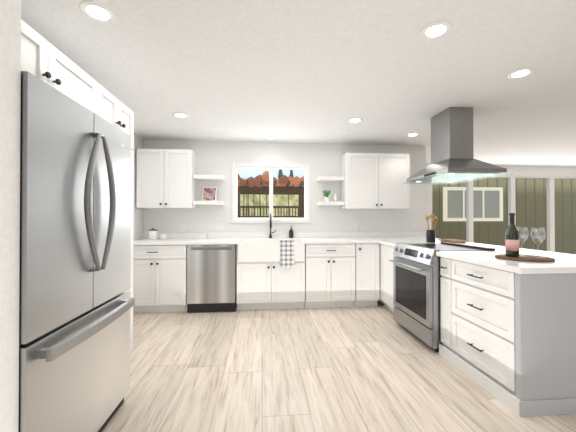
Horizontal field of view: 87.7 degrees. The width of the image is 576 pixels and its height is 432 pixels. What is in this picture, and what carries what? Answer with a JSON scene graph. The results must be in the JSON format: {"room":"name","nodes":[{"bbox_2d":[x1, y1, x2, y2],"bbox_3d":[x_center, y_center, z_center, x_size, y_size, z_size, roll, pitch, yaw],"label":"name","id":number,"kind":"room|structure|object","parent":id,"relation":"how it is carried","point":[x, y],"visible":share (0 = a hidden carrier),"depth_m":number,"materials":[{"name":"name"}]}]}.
{"room":"kitchen","nodes":[
{"label":"kitchen","id":0,"kind":"room"},
{"bbox_2d":[0,0,20,431],"bbox_3d":[-1.265,0.029,-0.517,0.830,2.360,3.190,0,0,-5],"label":"wall","id":1,"kind":"structure","parent":0,"point":[10,60],"depth_m":1.06,"materials":[{"name":"paint"}]},
{"bbox_2d":[132,133,143,239],"bbox_3d":[-1.879,0.041,1.165,0.100,2.360,6.650,0,0,-5],"label":"wall","id":2,"kind":"structure","parent":0,"point":[138,222],"depth_m":4.14,"materials":[{"name":"paint"}]},
{"bbox_2d":[21,20,60,91],"bbox_3d":[-1.513,-0.718,1.305,0.648,0.330,0.464,0,0,-5],"label":"upper cabinet","id":3,"kind":"object","parent":2,"relation":"attached to","point":[44,60],"depth_m":1.45,"materials":[{"name":"white wood"}]},
{"bbox_2d":[61,53,104,119],"bbox_3d":[-1.549,-0.715,1.711,0.648,0.330,0.578,0,0,-5],"label":"upper cabinet","id":4,"kind":"object","parent":2,"relation":"attached to","point":[76,84],"depth_m":1.81,"materials":[{"name":"white wood"}]},
{"bbox_2d":[237,168,303,186],"bbox_3d":[-2.293,-2.675,11.889,15.500,8.060,0.050,0,0,-5],"label":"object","id":5,"kind":"structure","parent":0,"point":[247,174],"depth_m":11.97,"materials":[{"name":"white"}]},
{"bbox_2d":[144,140,425,236],"bbox_3d":[0.037,0.065,4.620,4.320,2.360,0.100,0,0,-5],"label":"wall","id":6,"kind":"structure","parent":0,"point":[216,157],"depth_m":4.58,"materials":[{"name":"paint"}]},
{"bbox_2d":[136,149,195,208],"bbox_3d":[-1.708,-0.513,4.243,0.733,0.810,0.352,0,0,-5],"label":"upper cabinet","id":7,"kind":"object","parent":6,"relation":"attached to","point":[166,179],"visible":1,"depth_m":4.11,"materials":[{"name":"white wood"}]},
{"bbox_2d":[193,201,223,204],"bbox_3d":[-1.140,-0.187,4.343,0.405,0.050,0.248,0,0,-5],"label":"shelf","id":8,"kind":"object","parent":6,"relation":"attached to","point":[208,202],"visible":0.98,"depth_m":4.23,"materials":[{"name":"white wood"}]},
{"bbox_2d":[202,187,216,200],"bbox_3d":[-1.147,-0.320,4.390,0.200,0.214,0.088,0,0,-5],"label":"print","id":9,"kind":"object","parent":8,"relation":"on","point":[209,193],"visible":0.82,"depth_m":4.38,"materials":[{"name":"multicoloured paper"}]},
{"bbox_2d":[193,175,223,180],"bbox_3d":[-1.140,-0.552,4.345,0.405,0.050,0.248,0,0,-5],"label":"shelf","id":10,"kind":"object","parent":6,"relation":"attached to","point":[209,177],"visible":0.94,"depth_m":4.23,"materials":[{"name":"white wood"}]},
{"bbox_2d":[231,162,310,222],"bbox_3d":[-0.254,-0.351,4.573,1.210,0.910,0.110,0,0,-5],"label":"kitchen window","id":11,"kind":"structure","parent":6,"relation":"in","point":[271,167],"depth_m":4.57,"materials":[{"name":"white wood"}]},
{"bbox_2d":[316,201,344,205],"bbox_3d":[0.633,-0.186,4.498,0.375,0.050,0.248,0,0,-5],"label":"shelf","id":12,"kind":"object","parent":6,"relation":"attached to","point":[327,203],"visible":1,"depth_m":4.38,"materials":[{"name":"white wood"}]},
{"bbox_2d":[323,190,330,200],"bbox_3d":[0.579,-0.299,4.481,0.111,0.175,0.105,0,0,-5],"label":"decorative plant","id":13,"kind":"object","parent":12,"relation":"on","point":[326,194],"visible":0.98,"depth_m":4.46,"materials":[{"name":"green plant"}]},
{"bbox_2d":[316,176,344,181],"bbox_3d":[0.633,-0.551,4.500,0.375,0.050,0.248,0,0,-5],"label":"shelf","id":14,"kind":"object","parent":6,"relation":"attached to","point":[328,179],"visible":1,"depth_m":4.39,"materials":[{"name":"white wood"}]},
{"bbox_2d":[341,153,409,208],"bbox_3d":[1.305,-0.511,4.507,0.955,0.810,0.352,0,0,-5],"label":"upper cabinet","id":15,"kind":"object","parent":6,"relation":"attached to","point":[375,181],"visible":1,"depth_m":4.37,"materials":[{"name":"white wood"}]},
{"bbox_2d":[21,0,575,166],"bbox_3d":[2.700,-1.161,2.302,9.420,0.060,8.300,0,0,-5],"label":"ceiling","id":16,"kind":"structure","parent":0,"point":[304,71],"depth_m":2.29,"materials":[{"name":"white paint"}]},
{"bbox_2d":[79,1,115,22],"bbox_3d":[-1.059,-1.132,1.672,0.178,0.007,0.178,0,0,-5],"label":"recessed light","id":17,"kind":"object","parent":16,"relation":"in","point":[96,11],"visible":1,"depth_m":1.66,"materials":[{"name":"white plastic"}]},
{"bbox_2d":[172,112,188,117],"bbox_3d":[-1.196,-1.120,3.346,0.178,0.007,0.178,0,0,-5],"label":"recessed light","id":18,"kind":"object","parent":16,"relation":"in","point":[180,115],"visible":1,"depth_m":3.34,"materials":[{"name":"white plastic"}]},
{"bbox_2d":[347,118,362,122],"bbox_3d":[0.787,-1.119,3.520,0.178,0.007,0.178,0,0,-5],"label":"recessed light","id":19,"kind":"object","parent":16,"relation":"in","point":[354,120],"visible":1,"depth_m":3.51,"materials":[{"name":"white plastic"}]},
{"bbox_2d":[406,133,419,135],"bbox_3d":[1.709,-1.115,4.112,0.178,0.007,0.178,0,0,-5],"label":"recessed light","id":20,"kind":"object","parent":16,"relation":"in","point":[412,134],"visible":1,"depth_m":4.10,"materials":[{"name":"white plastic"}]},
{"bbox_2d":[420,21,452,39],"bbox_3d":[0.904,-1.131,1.834,0.178,0.007,0.178,0,0,-5],"label":"recessed light","id":21,"kind":"object","parent":16,"relation":"in","point":[436,30],"visible":1,"depth_m":1.82,"materials":[{"name":"white plastic"}]},
{"bbox_2d":[407,107,511,184],"bbox_3d":[1.781,-0.760,3.283,0.670,0.727,0.890,0,0,-5],"label":"range hood","id":22,"kind":"object","parent":16,"relation":"hanging from","point":[452,159],"visible":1,"depth_m":3.11,"materials":[{"name":"silver metal"}]},
{"bbox_2d":[506,68,534,78],"bbox_3d":[1.841,-1.127,2.377,0.178,0.007,0.178,0,0,-5],"label":"recessed light","id":23,"kind":"object","parent":16,"relation":"in","point":[520,73],"visible":1,"depth_m":2.37,"materials":[{"name":"white plastic"}]},
{"bbox_2d":[102,301,575,431],"bbox_3d":[2.700,1.258,2.285,9.420,0.060,8.300,0,0,-5],"label":"floor","id":24,"kind":"structure","parent":0,"point":[378,368],"depth_m":2.24,"materials":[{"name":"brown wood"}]},
{"bbox_2d":[18,71,134,431],"bbox_3d":[-1.368,0.342,1.524,0.860,1.762,0.890,0,0,-5],"label":"fridge","id":25,"kind":"object","parent":24,"relation":"on","point":[76,302],"visible":0.98,"depth_m":1.37,"materials":[{"name":"silver metal"}]},
{"bbox_2d":[105,89,133,351],"bbox_3d":[-1.595,0.176,2.231,0.648,2.104,0.525,0,0,-5],"label":"tall cabinet","id":26,"kind":"object","parent":24,"relation":"on","point":[119,115],"depth_m":2.44,"materials":[{"name":"white wood"}]},
{"bbox_2d":[133,245,186,312],"bbox_3d":[-1.700,0.804,4.091,0.762,0.876,0.638,0,0,-5],"label":"base cabinet","id":27,"kind":"object","parent":24,"relation":"on","point":[159,271],"depth_m":3.79,"materials":[{"name":"white wood"}]},
{"bbox_2d":[187,244,236,312],"bbox_3d":[-1.005,0.807,4.137,0.604,0.868,0.652,0,0,-5],"label":"dishwasher","id":28,"kind":"object","parent":24,"relation":"on","point":[211,278],"visible":0.85,"depth_m":3.83,"materials":[{"name":"silver metal"}]},
{"bbox_2d":[237,255,312,309],"bbox_3d":[-0.214,0.917,4.220,0.962,0.651,0.638,0,0,-5],"label":"base cabinet","id":29,"kind":"object","parent":24,"relation":"on","point":[260,285],"depth_m":3.92,"materials":[{"name":"white wood"}]},
{"bbox_2d":[305,243,360,307],"bbox_3d":[0.540,0.805,4.287,0.804,0.876,0.638,0,0,-5],"label":"base cabinet","id":30,"kind":"object","parent":24,"relation":"on","point":[332,275],"depth_m":3.99,"materials":[{"name":"white wood"}]},
{"bbox_2d":[361,243,379,306],"bbox_3d":[1.012,0.805,4.328,0.394,0.876,0.638,0,0,-5],"label":"base cabinet","id":31,"kind":"object","parent":24,"relation":"on","point":[370,252],"depth_m":4.03,"materials":[{"name":"white wood"}]},
{"bbox_2d":[133,232,437,244],"bbox_3d":[0.053,0.304,4.225,4.278,0.124,0.683,0,0,-5],"label":"countertop","id":32,"kind":"structure","parent":31,"relation":"on","point":[185,238],"depth_m":4.41,"materials":[{"name":"white stone"}]},
{"bbox_2d":[148,228,157,239],"bbox_3d":[-1.894,0.248,4.209,0.122,0.155,0.120,0,0,-5],"label":"canister","id":33,"kind":"object","parent":32,"relation":"on","point":[152,233],"visible":1,"depth_m":4.17,"materials":[{"name":"white ceramic"}]},
{"bbox_2d":[160,234,166,238],"bbox_3d":[-1.762,0.291,4.241,0.100,0.070,0.100,0,0,-5],"label":"cup","id":34,"kind":"object","parent":32,"relation":"on","point":[163,236],"visible":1,"depth_m":4.20,"materials":[{"name":"white ceramic"}]},
{"bbox_2d":[196,233,206,238],"bbox_3d":[-1.261,0.291,4.375,0.150,0.071,0.060,0,0,-5],"label":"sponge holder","id":35,"kind":"object","parent":32,"relation":"on","point":[201,236],"visible":0.94,"depth_m":4.35,"materials":[{"name":"white ceramic"}]},
{"bbox_2d":[238,238,304,261],"bbox_3d":[-0.234,0.459,4.129,0.855,0.260,0.523,0,0,-5],"label":"farmhouse sink","id":36,"kind":"object","parent":32,"relation":"in","point":[258,250],"visible":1,"depth_m":3.86,"materials":[{"name":"white ceramic"}]},
{"bbox_2d":[280,240,293,267],"bbox_3d":[-0.011,0.492,3.911,0.180,0.345,0.069,0,0,-5],"label":"towel","id":37,"kind":"object","parent":36,"relation":"hanging from","point":[286,253],"visible":0.88,"depth_m":3.88,"materials":[{"name":"white fabric"}]},
{"bbox_2d":[269,213,275,237],"bbox_3d":[-0.225,0.142,4.412,0.117,0.370,0.164,0,0,-5],"label":"faucet","id":38,"kind":"object","parent":32,"relation":"on","point":[270,235],"visible":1,"depth_m":4.41,"materials":[{"name":"black"}]},
{"bbox_2d":[289,225,292,237],"bbox_3d":[0.049,0.233,4.486,0.066,0.189,0.073,0,0,-5],"label":"soap dispenser","id":39,"kind":"object","parent":32,"relation":"on","point":[291,233],"visible":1,"depth_m":4.46,"materials":[{"name":"black glass"}]},
{"bbox_2d":[378,244,394,312],"bbox_3d":[1.570,0.801,3.763,0.616,0.876,0.565,0,0,-5],"label":"base cabinet","id":40,"kind":"object","parent":24,"relation":"on","point":[386,251],"depth_m":3.85,"materials":[{"name":"white wood"}]},
{"bbox_2d":[389,242,494,351],"bbox_3d":[1.516,0.766,3.084,0.692,0.935,0.760,0,0,-5],"label":"range","id":41,"kind":"object","parent":24,"relation":"on","point":[416,291],"visible":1,"depth_m":2.89,"materials":[{"name":"silver metal"}]},
{"bbox_2d":[439,257,575,415],"bbox_3d":[1.691,0.791,2.304,0.630,0.876,0.798,0,0,-5],"label":"base cabinet","id":42,"kind":"object","parent":24,"relation":"on","point":[508,339],"depth_m":1.89,"materials":[{"name":"white wood"}]},
{"bbox_2d":[377,240,575,273],"bbox_3d":[1.783,0.339,3.190,1.013,0.039,2.700,0,0,-5],"label":"countertop","id":43,"kind":"structure","parent":42,"relation":"on","point":[564,263],"depth_m":2.21,"materials":[{"name":"white stone"}]},
{"bbox_2d":[425,214,437,242],"bbox_3d":[1.758,0.147,3.679,0.145,0.350,0.118,0,0,-5],"label":"utensil crock","id":44,"kind":"object","parent":43,"relation":"on","point":[431,236],"visible":1,"depth_m":3.65,"materials":[{"name":"black ceramic"}]},
{"bbox_2d":[438,239,467,242],"bbox_3d":[2.043,0.308,3.721,0.220,0.029,0.262,0,0,-5],"label":"cutting board","id":45,"kind":"object","parent":43,"relation":"on","point":[453,240],"visible":1,"depth_m":3.62,"materials":[{"name":"brown wood"}]},
{"bbox_2d":[495,254,554,261],"bbox_3d":[1.716,0.305,2.186,0.350,0.014,0.350,0,0,-5],"label":"serving board","id":46,"kind":"object","parent":43,"relation":"on","point":[528,258],"visible":0.9,"depth_m":2.10,"materials":[{"name":"brown wood"}]},
{"bbox_2d":[505,213,518,256],"bbox_3d":[1.644,0.138,2.201,0.084,0.318,0.084,0,0,-5],"label":"wine bottle","id":47,"kind":"object","parent":46,"relation":"on","point":[512,242],"visible":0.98,"depth_m":2.17,"materials":[{"name":"green glass"}]},
{"bbox_2d":[516,227,528,255],"bbox_3d":[1.741,0.190,2.239,0.088,0.215,0.088,0,0,-5],"label":"wine glass","id":48,"kind":"object","parent":46,"relation":"on","point":[521,232],"visible":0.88,"depth_m":2.22,"materials":[{"name":"clear glass"}]},
{"bbox_2d":[530,227,545,257],"bbox_3d":[1.803,0.189,2.164,0.088,0.215,0.088,0,0,-5],"label":"wine glass","id":49,"kind":"object","parent":46,"relation":"on","point":[534,232],"visible":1,"depth_m":2.16,"materials":[{"name":"clear glass"}]},
{"bbox_2d":[426,164,575,229],"bbox_3d":[4.495,0.078,6.566,4.900,2.360,0.100,0,0,-5],"label":"wall","id":50,"kind":"structure","parent":0,"point":[565,171],"depth_m":6.61,"materials":[{"name":"white paint"}]},
{"bbox_2d":[428,176,575,251],"bbox_3d":[4.952,0.154,6.606,3.979,2.068,0.080,0,0,-5],"label":"sunroom window","id":51,"kind":"structure","parent":50,"relation":"in","point":[550,213],"depth_m":6.57,"materials":[{"name":"white wood"}]},
{"label":"outside","id":52,"kind":"structure","parent":0,"visible":0},
{"bbox_3d":[1.180,1.369,9.454,28.000,0.060,9.350,0,0,-5],"label":"ground","id":53,"kind":"structure","parent":52,"visible":0},
{"bbox_2d":[237,169,303,217],"bbox_3d":[-1.245,-0.365,9.648,6.000,3.410,3.707,0,0,-5],"label":"tree","id":54,"kind":"object","parent":53,"relation":"on","point":[285,206],"depth_m":9.45,"materials":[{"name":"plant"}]},
{"bbox_2d":[432,178,575,253],"bbox_3d":[8.613,-1.696,8.846,13.300,6.060,0.700,0,0,-5],"label":"siding","id":55,"kind":"object","parent":53,"relation":"on","point":[446,191],"depth_m":8.89,"materials":[{"name":"green wood"}]}
]}

